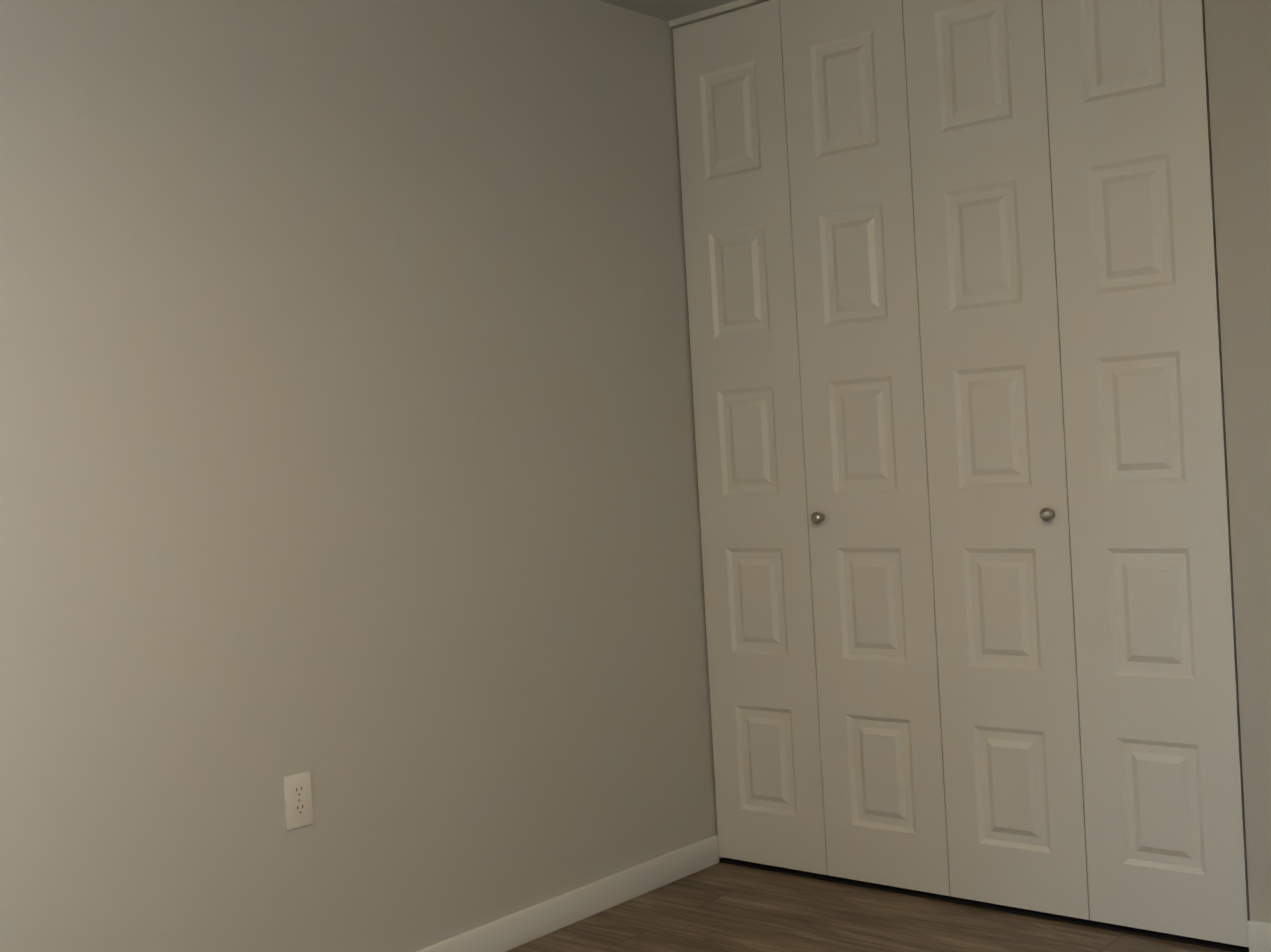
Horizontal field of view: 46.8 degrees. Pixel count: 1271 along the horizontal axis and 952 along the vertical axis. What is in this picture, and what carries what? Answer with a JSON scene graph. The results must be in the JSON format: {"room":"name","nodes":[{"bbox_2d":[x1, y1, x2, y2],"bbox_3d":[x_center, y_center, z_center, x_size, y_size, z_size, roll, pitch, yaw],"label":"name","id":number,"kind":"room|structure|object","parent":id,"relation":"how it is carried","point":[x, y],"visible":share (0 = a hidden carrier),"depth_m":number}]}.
{"room":"empty bedroom","nodes":[
{"label":"empty bedroom","id":0,"kind":"room"},
{"bbox_2d":[0,0,722,951],"bbox_3d":[-0.945,-0.008,3.060,0.150,2.440,4.795,-2,1,40],"label":"wall","id":1,"kind":"structure","parent":0,"point":[348,458],"depth_m":3.28},
{"bbox_2d":[283,771,313,829],"bbox_3d":[-0.726,0.699,3.160,0.008,0.115,0.070,-2,1,40],"label":"electrical outlet","id":2,"kind":"object","parent":1,"relation":"attached to","point":[298,800],"visible":1,"depth_m":3.16},
{"bbox_2d":[416,835,718,951],"bbox_3d":[-0.447,1.137,3.462,0.013,0.082,2.115,-2,1,40],"label":"baseboard","id":3,"kind":"structure","parent":1,"relation":"attached to","point":[519,928],"depth_m":3.82},
{"bbox_2d":[599,0,736,20],"bbox_3d":[0.292,-1.356,1.917,3.600,0.150,4.795,-2,1,40],"label":"ceiling","id":4,"kind":"structure","parent":0,"point":[668,10],"depth_m":4.09},
{"bbox_2d":[506,862,1231,951],"bbox_3d":[0.440,1.230,1.964,3.600,0.150,4.795,-2,1,40],"label":"floor","id":5,"kind":"structure","parent":0,"point":[721,907],"depth_m":3.67},
{"bbox_2d":[719,857,1248,951],"bbox_3d":[1.621,-0.162,3.416,3.300,2.440,0.616,-2,1,40],"label":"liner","id":6,"kind":"object","parent":5,"relation":"on","point":[1120,928],"visible":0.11,"depth_m":3.71},
{"bbox_2d":[669,0,1270,922],"bbox_3d":[1.669,-0.165,3.471,3.300,2.440,0.770,-2,1,40],"label":"wall","id":7,"kind":"structure","parent":0,"point":[1239,62],"depth_m":3.24},
{"bbox_2d":[672,0,1249,946],"bbox_3d":[0.742,-0.113,3.763,1.495,2.400,0.071,-2,1,40],"label":"bifold closet door","id":8,"kind":"structure","parent":7,"relation":"in","point":[960,418],"depth_m":3.69},
{"bbox_2d":[1248,920,1270,951],"bbox_3d":[1.483,1.032,3.195,0.284,0.082,0.013,-2,1,40],"label":"baseboard","id":9,"kind":"structure","parent":7,"relation":"attached to","point":[1259,933],"depth_m":3.27}
]}

